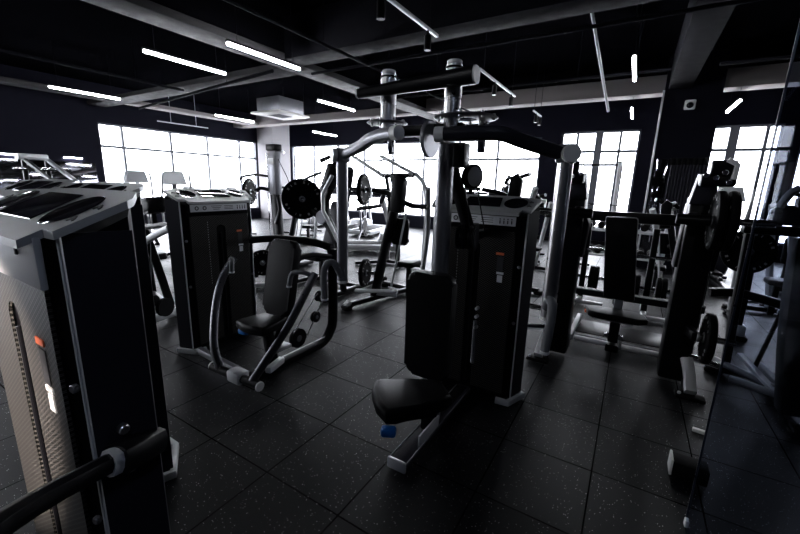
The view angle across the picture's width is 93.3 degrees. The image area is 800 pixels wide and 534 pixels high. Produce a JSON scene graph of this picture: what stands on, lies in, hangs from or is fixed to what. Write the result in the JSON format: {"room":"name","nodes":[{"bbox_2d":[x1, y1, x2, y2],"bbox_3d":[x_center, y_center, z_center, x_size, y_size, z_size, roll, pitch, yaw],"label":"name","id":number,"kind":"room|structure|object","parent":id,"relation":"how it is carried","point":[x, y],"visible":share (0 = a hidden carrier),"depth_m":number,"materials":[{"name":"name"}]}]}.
{"room":"gym","nodes":[
{"label":"gym","id":0,"kind":"room"},
{"bbox_2d":[0,64,260,223],"bbox_3d":[-9.139,-2.888,9.778,0.250,4.000,16.750,9,14,30],"label":"wall","id":1,"kind":"structure","parent":0,"point":[54,125],"depth_m":10.06,"materials":[{"name":"black paint"}]},
{"bbox_2d":[0,159,23,188],"bbox_3d":[-9.443,-2.258,9.151,0.030,0.697,0.444,9,14,30],"label":"wall mirror","id":2,"kind":"object","parent":1,"relation":"attached to","point":[8,176],"depth_m":9.12,"materials":[{"name":"grey mirror"}]},
{"bbox_2d":[27,165,44,179],"bbox_3d":[-9.195,-2.381,9.535,0.030,0.340,0.287,9,14,30],"label":"wall mirror","id":3,"kind":"object","parent":1,"relation":"attached to","point":[33,175],"depth_m":9.50,"materials":[{"name":"grey mirror"}]},
{"bbox_2d":[50,165,69,179],"bbox_3d":[-8.945,-2.481,9.929,0.030,0.346,0.353,9,14,30],"label":"wall mirror","id":4,"kind":"object","parent":1,"relation":"attached to","point":[55,174],"depth_m":9.89,"materials":[{"name":"grey mirror"}]},
{"bbox_2d":[53,161,97,181],"bbox_3d":[-8.756,-2.574,10.221,0.030,0.503,0.910,9,14,30],"label":"wall mirror","id":5,"kind":"object","parent":1,"relation":"attached to","point":[83,172],"depth_m":10.32,"materials":[{"name":"grey mirror"}]},
{"bbox_2d":[97,122,259,208],"bbox_3d":[-7.130,-3.225,13.001,0.090,2.580,5.290,9,14,30],"label":"window","id":6,"kind":"structure","parent":1,"relation":"in","point":[122,146],"depth_m":12.41,"materials":[{"name":"grey"}]},
{"bbox_2d":[87,64,297,106],"bbox_3d":[-5.157,-3.976,8.500,7.530,0.100,0.450,9,14,30],"label":"ceiling beam","id":7,"kind":"structure","parent":1,"relation":"attached to","point":[192,85],"depth_m":7.84,"materials":[{"name":"grey concrete"}]},
{"bbox_2d":[124,101,257,125],"bbox_3d":[-6.178,-4.703,11.656,0.400,0.100,3.960,9,14,30],"label":"ceiling beam","id":8,"kind":"structure","parent":7,"relation":"attached to","point":[136,104],"depth_m":11.24,"materials":[{"name":"metal"}]},
{"bbox_2d":[233,108,416,128],"bbox_3d":[-2.840,-4.775,12.185,7.530,0.200,0.400,9,14,30],"label":"ceiling beam","id":9,"kind":"structure","parent":1,"relation":"attached to","point":[375,113],"depth_m":11.65,"materials":[{"name":"grey concrete"}]},
{"bbox_2d":[0,218,799,533],"bbox_3d":[-1.490,0.380,5.501,18.600,0.100,17.100,9,14,30],"label":"floor","id":10,"kind":"structure","parent":0,"point":[592,434],"depth_m":2.34,"materials":[{"name":"rubber"}]},
{"bbox_2d":[0,179,79,197],"bbox_3d":[-2.246,0.197,2.479,0.833,1.510,0.331,9,14,30],"label":"cable machine","id":11,"kind":"object","parent":10,"relation":"on","point":[39,183],"visible":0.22,"depth_m":2.31,"materials":[{"name":"black"}]},
{"bbox_2d":[12,180,53,190],"bbox_3d":[-2.239,-0.496,2.304,0.292,0.060,0.128,9,14,30],"label":"tray","id":12,"kind":"object","parent":11,"relation":"on","point":[40,183],"depth_m":2.31,"materials":[{"name":"black"}]},
{"bbox_2d":[12,153,80,182],"bbox_3d":[-5.322,-0.919,6.260,3.650,1.870,0.800,9,14,30],"label":"machine","id":13,"kind":"object","parent":10,"relation":"on","point":[25,159],"visible":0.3,"depth_m":6.72,"materials":[{"name":"black"}]},
{"bbox_2d":[0,188,170,533],"bbox_3d":[-0.954,0.582,0.934,0.639,1.500,1.384,-3,13,-19],"label":"cable machine","id":14,"kind":"object","parent":10,"relation":"on","point":[75,363],"visible":1,"depth_m":0.99,"materials":[{"name":"black metal"}]},
{"bbox_2d":[0,192,82,218],"bbox_3d":[-1.038,-0.182,1.089,0.292,0.060,0.128,9,14,30],"label":"tray","id":15,"kind":"object","parent":14,"relation":"on","point":[33,208],"depth_m":1.07,"materials":[{"name":"black plastic"}]},
{"bbox_2d":[58,182,178,481],"bbox_3d":[-1.526,0.323,2.006,0.833,1.510,0.331,9,14,30],"label":"cable machine","id":16,"kind":"object","parent":10,"relation":"on","point":[169,458],"visible":0.1,"depth_m":1.82,"materials":[{"name":"black metal"}]},
{"bbox_2d":[80,184,112,188],"bbox_3d":[-1.519,-0.370,1.830,0.292,0.060,0.128,9,14,30],"label":"tray","id":17,"kind":"object","parent":16,"relation":"on","point":[92,186],"depth_m":1.86,"materials":[{"name":"black"}]},
{"bbox_2d":[124,170,167,255],"bbox_3d":[-5.290,-1.130,7.743,0.600,1.645,1.610,-8,16,-37],"label":"elliptical trainer","id":18,"kind":"object","parent":10,"relation":"on","point":[132,176],"visible":0.27,"depth_m":7.82,"materials":[{"name":"black"}]},
{"bbox_2d":[141,196,175,322],"bbox_3d":[-2.933,-0.202,4.551,0.732,1.345,1.982,-9,16,-40],"label":"machine","id":19,"kind":"object","parent":10,"relation":"on","point":[165,305],"visible":0.66,"depth_m":4.03,"materials":[{"name":"grey paint"}]},
{"bbox_2d":[161,171,191,269],"bbox_3d":[-4.038,-0.917,6.942,0.600,1.645,1.610,-8,16,-37],"label":"elliptical trainer","id":20,"kind":"object","parent":10,"relation":"on","point":[175,178],"visible":0.27,"depth_m":7.00,"materials":[{"name":"black"}]},
{"bbox_2d":[163,188,337,391],"bbox_3d":[-1.221,0.072,3.321,1.514,1.450,1.171,9,14,30],"label":"machine","id":21,"kind":"object","parent":10,"relation":"on","point":[211,240],"visible":1,"depth_m":3.30,"materials":[{"name":"black metal"}]},
{"bbox_2d":[195,190,229,196],"bbox_3d":[-1.701,-0.665,3.415,0.128,0.060,0.292,9,14,30],"label":"tray","id":22,"kind":"object","parent":21,"relation":"on","point":[199,193],"depth_m":3.42,"materials":[{"name":"black"}]},
{"bbox_2d":[256,115,291,218],"bbox_3d":[-5.052,-3.975,15.229,0.880,4.000,0.860,9,14,30],"label":"column","id":23,"kind":"structure","parent":10,"relation":"on","point":[275,134],"depth_m":14.97,"materials":[{"name":"grey paint"}]},
{"bbox_2d":[239,144,313,286],"bbox_3d":[-2.038,-0.985,6.376,1.234,2.135,2.146,-3,13,-22],"label":"station","id":24,"kind":"object","parent":10,"relation":"on","point":[273,155],"visible":0.69,"depth_m":6.56,"materials":[{"name":"black"}]},
{"bbox_2d":[242,178,256,204],"bbox_3d":[-2.705,-1.353,6.785,0.059,0.470,0.470,3,13,5],"label":"weight plate","id":25,"kind":"object","parent":24,"relation":"on","point":[248,185],"visible":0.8,"depth_m":6.76,"materials":[{"name":"black metal"}]},
{"bbox_2d":[253,250,267,274],"bbox_3d":[-2.119,-0.068,5.823,0.400,0.400,0.058,-3,13,-20],"label":"weight plate","id":26,"kind":"object","parent":24,"relation":"on","point":[259,256],"visible":0.56,"depth_m":5.79,"materials":[{"name":"black metal"}]},
{"bbox_2d":[282,186,317,244],"bbox_3d":[-2.325,-1.267,8.888,1.134,1.605,1.483,5,13,14],"label":"machine","id":27,"kind":"object","parent":10,"relation":"on","point":[291,232],"visible":0.22,"depth_m":8.84,"materials":[{"name":"black"}]},
{"bbox_2d":[299,216,321,235],"bbox_3d":[-2.635,-1.626,11.152,0.517,1.281,1.086,1,12,-3],"label":"exercise bike","id":28,"kind":"object","parent":10,"relation":"on","point":[311,221],"visible":0.3,"depth_m":11.18,"materials":[{"name":"silver metal"}]},
{"bbox_2d":[298,155,386,301],"bbox_3d":[-0.950,-0.640,5.584,1.195,1.884,1.484,9,14,30],"label":"machine","id":29,"kind":"object","parent":10,"relation":"on","point":[327,216],"visible":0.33,"depth_m":4.95,"materials":[{"name":"black metal"}]},
{"bbox_2d":[281,178,320,218],"bbox_3d":[-1.313,-0.912,5.065,0.540,0.540,0.059,-2,13,-15],"label":"weight plate","id":30,"kind":"object","parent":29,"relation":"attached to","point":[295,189],"visible":0.91,"depth_m":5.04,"materials":[{"name":"black metal"}]},
{"bbox_2d":[354,193,374,239],"bbox_3d":[-1.014,-1.366,10.191,0.517,1.281,1.086,3,13,8],"label":"exercise bike","id":31,"kind":"object","parent":10,"relation":"on","point":[363,221],"visible":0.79,"depth_m":10.32,"materials":[{"name":"silver metal"}]},
{"bbox_2d":[348,188,387,234],"bbox_3d":[-1.145,-1.792,11.780,1.351,1.328,1.750,6,13,19],"label":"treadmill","id":32,"kind":"object","parent":10,"relation":"on","point":[372,229],"visible":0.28,"depth_m":11.95,"materials":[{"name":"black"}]},
{"bbox_2d":[350,218,372,224],"bbox_3d":[-1.285,-1.500,12.547,0.640,0.180,0.500,6,13,19],"label":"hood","id":33,"kind":"object","parent":32,"relation":"attached to","point":[357,220],"depth_m":12.41,"materials":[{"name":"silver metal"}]},
{"bbox_2d":[348,194,394,250],"bbox_3d":[-0.881,-1.166,8.983,1.750,1.328,1.351,1,12,-1],"label":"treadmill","id":34,"kind":"object","parent":10,"relation":"on","point":[352,244],"visible":0.56,"depth_m":8.49,"materials":[{"name":"grey paint"}]},
{"bbox_2d":[341,172,430,310],"bbox_3d":[-0.028,-0.379,4.981,1.186,1.688,1.554,9,14,30],"label":"machine","id":35,"kind":"object","parent":10,"relation":"on","point":[396,231],"visible":0.81,"depth_m":4.80,"materials":[{"name":"black metal"}]},
{"bbox_2d":[356,174,370,204],"bbox_3d":[-0.469,-0.999,4.872,0.059,0.400,0.400,5,13,16],"label":"weight plate","id":36,"kind":"object","parent":35,"relation":"on","point":[363,181],"visible":0.94,"depth_m":4.80,"materials":[{"name":"black metal"}]},
{"bbox_2d":[358,259,371,286],"bbox_3d":[-0.469,0.077,5.055,0.059,0.380,0.380,5,13,16],"label":"weight plate","id":37,"kind":"object","parent":35,"relation":"on","point":[365,265],"visible":0.93,"depth_m":4.98,"materials":[{"name":"black metal"}]},
{"bbox_2d":[352,155,426,267],"bbox_3d":[-0.234,-1.008,6.918,1.936,2.050,0.684,9,14,30],"label":"machine","id":38,"kind":"object","parent":10,"relation":"on","point":[415,174],"visible":0.58,"depth_m":6.97,"materials":[{"name":"grey paint"}]},
{"bbox_2d":[320,58,581,473],"bbox_3d":[0.283,0.017,2.310,1.397,2.078,1.479,9,14,30],"label":"machine","id":39,"kind":"object","parent":10,"relation":"on","point":[466,323],"visible":1,"depth_m":2.18,"materials":[{"name":"black metal"}]},
{"bbox_2d":[467,196,502,206],"bbox_3d":[0.588,-0.467,2.682,0.292,0.060,0.128,9,14,30],"label":"tray","id":40,"kind":"object","parent":39,"relation":"on","point":[473,201],"depth_m":2.67,"materials":[{"name":"black"}]},
{"bbox_2d":[466,172,544,294],"bbox_3d":[1.444,-0.445,5.358,1.218,1.738,1.597,8,14,25],"label":"machine","id":41,"kind":"object","parent":10,"relation":"on","point":[515,186],"visible":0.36,"depth_m":4.86,"materials":[{"name":"black"}]},
{"bbox_2d":[534,193,552,269],"bbox_3d":[2.368,-0.625,6.948,1.039,1.455,1.356,10,15,33],"label":"machine","id":42,"kind":"object","parent":10,"relation":"on","point":[546,220],"visible":0.19,"depth_m":7.09,"materials":[{"name":"black"}]},
{"bbox_2d":[546,161,628,210],"bbox_3d":[4.675,-1.487,9.446,1.800,2.170,1.026,9,14,30],"label":"rack","id":43,"kind":"object","parent":10,"relation":"on","point":[614,205],"visible":0.38,"depth_m":8.74,"materials":[{"name":"silver metal"}]},
{"bbox_2d":[575,223,604,305],"bbox_3d":[2.590,-0.078,5.288,0.600,1.086,0.530,9,14,30],"label":"plate rack","id":44,"kind":"object","parent":10,"relation":"on","point":[582,275],"visible":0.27,"depth_m":5.19,"materials":[{"name":"silver metal"}]},
{"bbox_2d":[587,266,594,287],"bbox_3d":[2.660,0.146,5.248,0.058,0.330,0.330,9,14,30],"label":"weight plate","id":45,"kind":"object","parent":44,"relation":"on","point":[592,268],"visible":0.86,"depth_m":5.13,"materials":[{"name":"rubber"}]},
{"bbox_2d":[592,266,599,288],"bbox_3d":[2.711,0.154,5.218,0.058,0.330,0.330,9,14,30],"label":"weight plate","id":46,"kind":"object","parent":44,"relation":"on","point":[597,268],"visible":0.93,"depth_m":5.10,"materials":[{"name":"rubber"}]},
{"bbox_2d":[589,227,667,264],"bbox_3d":[3.755,-0.282,6.641,1.500,1.007,0.423,9,14,30],"label":"dumbbell rack","id":47,"kind":"object","parent":10,"relation":"on","point":[591,252],"visible":0.09,"depth_m":6.45,"materials":[{"name":"silver metal"}]},
{"bbox_2d":[526,158,777,404],"bbox_3d":[2.159,-0.066,3.617,1.750,1.776,1.679,9,14,30],"label":"station","id":48,"kind":"object","parent":10,"relation":"on","point":[693,264],"visible":0.74,"depth_m":3.28,"materials":[{"name":"black metal"}]},
{"bbox_2d":[698,313,718,363],"bbox_3d":[2.287,0.532,2.806,0.058,0.380,0.380,9,14,30],"label":"weight plate","id":49,"kind":"object","parent":48,"relation":"on","point":[709,328],"visible":0.98,"depth_m":2.70,"materials":[{"name":"rubber"}]},
{"bbox_2d":[704,191,728,250],"bbox_3d":[2.175,-0.317,2.596,0.058,0.410,0.410,9,14,30],"label":"weight plate","id":50,"kind":"object","parent":48,"relation":"attached to","point":[719,207],"visible":0.97,"depth_m":2.48,"materials":[{"name":"black metal"}]},
{"bbox_2d":[717,191,741,251],"bbox_3d":[2.230,-0.308,2.564,0.058,0.410,0.410,9,14,30],"label":"weight plate","id":51,"kind":"object","parent":48,"relation":"attached to","point":[735,197],"visible":0.77,"depth_m":2.43,"materials":[{"name":"black metal"}]},
{"bbox_2d":[637,229,671,322],"bbox_3d":[3.106,0.068,4.695,0.600,1.086,0.530,9,14,30],"label":"plate rack","id":52,"kind":"object","parent":10,"relation":"on","point":[652,257],"visible":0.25,"depth_m":4.62,"materials":[{"name":"silver metal"}]},
{"bbox_2d":[635,275,640,294],"bbox_3d":[2.989,0.262,4.766,0.058,0.330,0.330,9,14,30],"label":"weight plate","id":53,"kind":"object","parent":52,"relation":"on","point":[638,277],"visible":0.61,"depth_m":4.64,"materials":[{"name":"rubber"}]},
{"bbox_2d":[653,277,661,297],"bbox_3d":[3.177,0.292,4.655,0.058,0.330,0.330,9,14,30],"label":"weight plate","id":54,"kind":"object","parent":52,"relation":"on","point":[658,285],"visible":0.85,"depth_m":4.53,"materials":[{"name":"rubber"}]},
{"bbox_2d":[660,278,667,298],"bbox_3d":[3.228,0.300,4.624,0.058,0.330,0.330,9,14,30],"label":"weight plate","id":55,"kind":"object","parent":52,"relation":"on","point":[664,290],"visible":0.74,"depth_m":4.50,"materials":[{"name":"rubber"}]},
{"bbox_2d":[642,198,679,296],"bbox_3d":[3.905,-0.246,5.432,1.039,1.455,1.356,10,15,33],"label":"machine","id":56,"kind":"object","parent":10,"relation":"on","point":[667,242],"visible":0.34,"depth_m":5.33,"materials":[{"name":"black"}]},
{"bbox_2d":[636,48,731,270],"bbox_3d":[5.524,-1.963,7.516,0.870,4.000,0.800,9,14,30],"label":"column","id":57,"kind":"structure","parent":10,"relation":"on","point":[682,133],"depth_m":6.98,"materials":[{"name":"black paint"}]},
{"bbox_2d":[637,90,664,248],"bbox_3d":[4.918,-1.662,7.466,0.035,3.400,0.035,9,14,30],"label":"trim","id":58,"kind":"structure","parent":57,"relation":"attached to","point":[663,93],"depth_m":7.35,"materials":[{"name":"silver metal"}]},
{"bbox_2d":[640,159,668,254],"bbox_3d":[5.025,-1.103,7.500,0.220,2.000,0.030,9,14,30],"label":"wall mirror","id":59,"kind":"object","parent":57,"relation":"attached to","point":[660,165],"visible":0.64,"depth_m":7.40,"materials":[{"name":"grey mirror"}]},
{"bbox_2d":[661,158,709,240],"bbox_3d":[5.363,-1.144,7.219,0.600,1.820,0.052,9,14,30],"label":"radiator","id":60,"kind":"object","parent":57,"relation":"hanging from","point":[680,180],"visible":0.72,"depth_m":7.15,"materials":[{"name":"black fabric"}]},
{"bbox_2d":[684,99,696,109],"bbox_3d":[5.304,-2.971,6.903,0.170,0.170,0.112,9,14,30],"label":"security camera","id":61,"kind":"object","parent":57,"relation":"attached to","point":[689,104],"visible":1,"depth_m":6.89,"materials":[{"name":"white"}]},
{"bbox_2d":[667,449,709,486],"bbox_3d":[1.600,1.115,2.098,0.172,0.098,0.110,9,14,30],"label":"foam roller","id":62,"kind":"object","parent":10,"relation":"on","point":[681,466],"visible":1,"depth_m":2.07,"materials":[{"name":"black rubber"}]},
{"bbox_2d":[709,187,755,297],"bbox_3d":[5.382,-0.480,6.200,0.600,1.645,1.610,8,14,25],"label":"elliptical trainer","id":63,"kind":"object","parent":10,"relation":"on","point":[715,278],"visible":0.37,"depth_m":6.25,"materials":[{"name":"black"}]},
{"bbox_2d":[683,20,799,527],"bbox_3d":[-0.147,-0.216,-1.129,0.050,4.000,6.003,9,14,30],"label":"glass wall","id":64,"kind":"structure","parent":10,"relation":"on","point":[686,519],"depth_m":1.53,"materials":[{"name":"grey"}]},
{"bbox_2d":[708,251,780,341],"bbox_3d":[4.169,0.281,4.070,1.330,1.032,1.121,-9,16,-39],"label":"machine","id":65,"kind":"object","parent":10,"relation":"on","point":[712,292],"visible":0.33,"depth_m":4.00,"materials":[{"name":"black metal"}]},
{"bbox_2d":[720,231,778,272],"bbox_3d":[3.565,-0.157,3.865,0.450,0.450,0.058,8,14,28],"label":"weight plate","id":66,"kind":"object","parent":65,"relation":"on","point":[765,248],"visible":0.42,"depth_m":3.82,"materials":[{"name":"black metal"}]},
{"bbox_2d":[704,185,799,437],"bbox_3d":[2.873,0.248,2.681,0.786,1.620,0.934,9,14,30],"label":"machine","id":67,"kind":"object","parent":10,"relation":"on","point":[783,387],"visible":0.85,"depth_m":2.72,"materials":[{"name":"black metal"}]},
{"bbox_2d":[722,193,799,315],"bbox_3d":[4.785,-0.090,4.497,1.134,1.605,1.483,9,14,30],"label":"machine","id":68,"kind":"object","parent":10,"relation":"on","point":[773,285],"visible":0.48,"depth_m":4.72,"materials":[{"name":"black metal"}]},
{"bbox_2d":[0,0,799,114],"bbox_3d":[-1.373,-3.671,4.605,18.600,0.200,17.100,9,14,30],"label":"ceiling","id":69,"kind":"structure","parent":0,"point":[81,33],"depth_m":6.99,"materials":[{"name":"black"}]},
{"bbox_2d":[48,42,120,99],"bbox_3d":[-6.365,-3.934,7.595,0.050,0.859,1.200,9,14,30],"label":"tube light","id":70,"kind":"object","parent":69,"relation":"hanging from","point":[57,86],"visible":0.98,"depth_m":7.62,"materials":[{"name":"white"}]},
{"bbox_2d":[48,86,119,99],"bbox_3d":[-6.376,-3.533,7.683,0.042,0.038,1.190,9,14,30],"label":"diffuser","id":71,"kind":"object","parent":70,"relation":"attached to","point":[54,87],"depth_m":7.64,"materials":[{"name":"white plastic"}]},
{"bbox_2d":[0,40,184,91],"bbox_3d":[-5.398,-3.673,6.228,0.050,0.724,3.600,9,14,30],"label":"ceiling pipe","id":72,"kind":"object","parent":69,"relation":"hanging from","point":[1,49],"visible":1,"depth_m":6.44,"materials":[{"name":"black"}]},
{"bbox_2d":[142,26,225,74],"bbox_3d":[-3.056,-3.348,5.378,0.050,0.859,1.200,9,14,30],"label":"tube light","id":73,"kind":"object","parent":69,"relation":"hanging from","point":[147,50],"visible":0.85,"depth_m":5.37,"materials":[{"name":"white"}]},
{"bbox_2d":[143,49,225,74],"bbox_3d":[-3.067,-2.947,5.466,0.042,0.038,1.190,9,14,30],"label":"diffuser","id":74,"kind":"object","parent":73,"relation":"attached to","point":[154,52],"depth_m":5.39,"materials":[{"name":"white plastic"}]},
{"bbox_2d":[138,49,273,108],"bbox_3d":[-4.513,-4.061,8.109,6.041,0.728,0.060,11,16,37],"label":"ceiling pipe","id":75,"kind":"object","parent":69,"relation":"hanging from","point":[270,71],"visible":0.84,"depth_m":7.52,"materials":[{"name":"black"}]},
{"bbox_2d":[214,88,253,122],"bbox_3d":[-4.517,-4.479,10.302,0.050,0.859,1.200,9,14,30],"label":"tube light","id":76,"kind":"object","parent":69,"relation":"hanging from","point":[216,114],"visible":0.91,"depth_m":10.30,"materials":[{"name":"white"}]},
{"bbox_2d":[215,115,253,122],"bbox_3d":[-4.529,-4.079,10.390,0.042,0.038,1.190,9,14,30],"label":"diffuser","id":77,"kind":"object","parent":76,"relation":"attached to","point":[225,116],"depth_m":10.39,"materials":[{"name":"white"}]},
{"bbox_2d":[225,0,300,70],"bbox_3d":[-1.788,-3.231,5.014,0.050,0.859,1.200,9,14,30],"label":"tube light","id":78,"kind":"object","parent":69,"relation":"hanging from","point":[229,42],"visible":1,"depth_m":5.01,"materials":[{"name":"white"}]},
{"bbox_2d":[226,42,299,70],"bbox_3d":[-1.799,-2.830,5.103,0.042,0.038,1.190,9,14,30],"label":"diffuser","id":79,"kind":"object","parent":78,"relation":"attached to","point":[237,45],"depth_m":5.02,"materials":[{"name":"white plastic"}]},
{"bbox_2d":[250,84,309,119],"bbox_3d":[-3.091,-4.327,9.739,1.000,0.832,1.100,9,14,30],"label":"air conditioner","id":80,"kind":"object","parent":69,"relation":"hanging from","point":[276,107],"visible":1,"depth_m":9.53,"materials":[{"name":"grey"}]},
{"bbox_2d":[150,0,462,118],"bbox_3d":[-2.426,-3.496,5.300,0.350,0.500,16.500,9,14,30],"label":"ceiling beam","id":81,"kind":"structure","parent":69,"relation":"attached to","point":[218,13],"depth_m":5.48,"materials":[{"name":"black"}]},
{"bbox_2d":[81,0,442,122],"bbox_3d":[-2.435,-3.204,5.365,0.450,0.100,16.500,9,14,30],"label":"ceiling beam","id":82,"kind":"structure","parent":81,"relation":"attached to","point":[147,11],"depth_m":5.06,"materials":[{"name":"grey concrete"}]},
{"bbox_2d":[312,106,336,135],"bbox_3d":[-2.593,-5.032,13.055,0.050,0.859,1.200,9,14,30],"label":"tube light","id":83,"kind":"object","parent":69,"relation":"hanging from","point":[314,131],"visible":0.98,"depth_m":13.04,"materials":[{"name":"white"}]},
{"bbox_2d":[313,131,336,135],"bbox_3d":[-2.605,-4.632,13.144,0.042,0.038,1.190,9,14,30],"label":"diffuser","id":84,"kind":"object","parent":83,"relation":"attached to","point":[319,132],"depth_m":13.11,"materials":[{"name":"white"}]},
{"bbox_2d":[317,93,354,110],"bbox_3d":[-1.351,-3.908,8.135,0.050,0.859,1.200,9,14,30],"label":"tube light","id":85,"kind":"object","parent":69,"relation":"hanging from","point":[350,108],"visible":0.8,"depth_m":8.19,"materials":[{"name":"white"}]},
{"bbox_2d":[318,100,354,110],"bbox_3d":[-1.363,-3.508,8.224,0.042,0.038,1.190,9,14,30],"label":"diffuser","id":86,"kind":"object","parent":85,"relation":"attached to","point":[350,108],"depth_m":8.19,"materials":[{"name":"white"}]},
{"bbox_2d":[223,0,468,110],"bbox_3d":[-0.990,-3.247,4.870,0.044,0.721,10.200,9,15,31],"label":"ceiling pipe","id":87,"kind":"object","parent":69,"relation":"hanging from","point":[235,3],"visible":0.7,"depth_m":4.71,"materials":[{"name":"black"}]},
{"bbox_2d":[377,0,437,51],"bbox_3d":[-0.036,-2.667,3.253,0.070,1.100,1.700,9,14,30],"label":"track light","id":88,"kind":"object","parent":69,"relation":"hanging from","point":[380,3],"visible":1,"depth_m":3.55,"materials":[{"name":"grey paint"}]},
{"bbox_2d":[283,0,659,65],"bbox_3d":[2.554,-2.902,3.498,9.980,0.600,0.400,9,14,30],"label":"ceiling beam","id":89,"kind":"structure","parent":69,"relation":"attached to","point":[352,27],"depth_m":4.83,"materials":[{"name":"black"}]},
{"bbox_2d":[590,13,609,111],"bbox_3d":[2.451,-2.530,4.629,0.036,1.003,1.285,13,17,41],"label":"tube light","id":90,"kind":"object","parent":89,"relation":"attached to","point":[591,14],"visible":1,"depth_m":4.63,"materials":[{"name":"silver metal"}]},
{"bbox_2d":[480,32,517,105],"bbox_3d":[1.560,-3.184,5.800,0.070,1.100,1.800,9,14,30],"label":"track light","id":91,"kind":"object","parent":69,"relation":"hanging from","point":[494,87],"visible":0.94,"depth_m":5.71,"materials":[{"name":"grey paint"}]},
{"bbox_2d":[396,31,671,98],"bbox_3d":[1.811,-3.576,6.730,5.100,0.723,0.048,9,14,30],"label":"ceiling pipe","id":92,"kind":"object","parent":69,"relation":"hanging from","point":[670,68],"visible":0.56,"depth_m":6.28,"materials":[{"name":"black"}]},
{"bbox_2d":[311,0,763,74],"bbox_3d":[2.483,-2.928,3.885,9.300,0.721,0.044,9,15,31],"label":"ceiling pipe","id":93,"kind":"object","parent":69,"relation":"hanging from","point":[732,2],"visible":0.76,"depth_m":4.31,"materials":[{"name":"black metal"}]},
{"bbox_2d":[533,65,544,124],"bbox_3d":[2.959,-3.638,8.034,0.070,1.100,0.750,9,14,30],"label":"track light","id":94,"kind":"object","parent":69,"relation":"hanging from","point":[534,111],"visible":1,"depth_m":8.05,"materials":[{"name":"grey paint"}]},
{"bbox_2d":[427,44,799,98],"bbox_3d":[5.057,-3.868,7.452,9.980,0.280,0.350,9,14,30],"label":"ceiling beam","id":95,"kind":"structure","parent":69,"relation":"attached to","point":[783,50],"depth_m":7.66,"materials":[{"name":"black"}]},
{"bbox_2d":[426,62,799,113],"bbox_3d":[5.036,-3.571,7.495,9.980,0.320,0.400,9,14,30],"label":"ceiling beam","id":96,"kind":"structure","parent":95,"relation":"attached to","point":[771,76],"depth_m":7.77,"materials":[{"name":"grey concrete"}]},
{"bbox_2d":[632,4,642,80],"bbox_3d":[3.219,-3.100,5.077,0.050,0.859,1.200,9,14,30],"label":"tube light","id":97,"kind":"object","parent":69,"relation":"hanging from","point":[634,55],"visible":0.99,"depth_m":4.93,"materials":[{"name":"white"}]},
{"bbox_2d":[632,55,635,80],"bbox_3d":[3.207,-2.699,5.166,0.042,0.038,1.190,9,14,30],"label":"diffuser","id":98,"kind":"object","parent":97,"relation":"attached to","point":[633,56],"depth_m":4.97,"materials":[{"name":"white"}]},
{"bbox_2d":[669,0,735,89],"bbox_3d":[4.098,-3.231,5.188,0.350,0.600,4.110,9,14,30],"label":"ceiling beam","id":99,"kind":"structure","parent":69,"relation":"attached to","point":[700,31],"depth_m":4.82,"materials":[{"name":"black"}]},
{"bbox_2d":[726,88,742,112],"bbox_3d":[6.361,-3.458,7.107,0.050,0.859,1.200,9,14,30],"label":"tube light","id":100,"kind":"object","parent":69,"relation":"hanging from","point":[739,99],"visible":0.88,"depth_m":7.05,"materials":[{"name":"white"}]},
{"bbox_2d":[726,99,741,112],"bbox_3d":[6.349,-3.057,7.196,0.042,0.038,1.190,9,14,30],"label":"diffuser","id":101,"kind":"object","parent":100,"relation":"attached to","point":[737,101],"depth_m":7.11,"materials":[{"name":"white"}]},
{"bbox_2d":[720,54,799,65],"bbox_3d":[6.045,-2.916,4.302,3.651,0.723,0.048,9,14,29],"label":"ceiling pipe","id":102,"kind":"object","parent":69,"relation":"hanging from","point":[784,57],"visible":1,"depth_m":5.05,"materials":[{"name":"black"}]},
{"bbox_2d":[289,87,799,257],"bbox_3d":[2.950,-3.041,12.053,18.000,4.000,0.250,9,14,30],"label":"wall","id":103,"kind":"structure","parent":0,"point":[761,106],"depth_m":10.08,"materials":[{"name":"black"}]},
{"bbox_2d":[292,137,541,217],"bbox_3d":[-0.272,-3.249,13.986,10.400,2.590,0.090,9,14,30],"label":"window","id":104,"kind":"structure","parent":103,"relation":"in","point":[497,158],"depth_m":13.44,"materials":[{"name":"grey"}]},
{"bbox_2d":[561,129,641,211],"bbox_3d":[5.428,-2.390,10.590,1.920,2.700,0.090,9,14,30],"label":"window","id":105,"kind":"structure","parent":103,"relation":"in","point":[597,151],"depth_m":10.35,"materials":[{"name":"grey"}]},
{"bbox_2d":[537,236,780,262],"bbox_3d":[6.231,-0.578,10.335,9.900,0.120,0.020,9,14,30],"label":"baseboard","id":106,"kind":"structure","parent":103,"relation":"attached to","point":[592,242],"depth_m":10.71,"materials":[{"name":"black"}]},
{"bbox_2d":[712,123,784,218],"bbox_3d":[8.026,-1.973,9.047,1.260,2.700,0.090,9,14,30],"label":"window","id":107,"kind":"structure","parent":103,"relation":"in","point":[731,148],"depth_m":8.79,"materials":[{"name":"grey"}]},
{"bbox_2d":[776,148,799,244],"bbox_3d":[9.517,-1.734,8.162,1.620,2.700,0.090,9,14,30],"label":"window","id":108,"kind":"structure","parent":103,"relation":"in","point":[798,156],"depth_m":8.48,"materials":[{"name":"grey"}]},
{"bbox_3d":[-5.814,-0.201,-1.936,18.000,4.000,0.250,9,14,30],"label":"wall","id":109,"kind":"structure","parent":0,"visible":0},
{"bbox_2d":[0,76,109,100],"bbox_3d":[-9.911,-3.494,5.697,0.400,0.100,9.330,9,14,30],"label":"ceiling beam","id":110,"kind":"structure","parent":109,"relation":"attached to","point":[3,80],"depth_m":8.45,"materials":[{"name":"grey concrete"}]},
{"label":"outside","id":111,"kind":"structure","parent":0,"visible":0},
{"bbox_2d":[141,184,793,242],"bbox_3d":[2.811,-0.482,12.510,220.000,0.300,220.000,9,14,30],"label":"ground","id":112,"kind":"structure","parent":111,"point":[413,196],"depth_m":50.22,"materials":[{"name":"white"}]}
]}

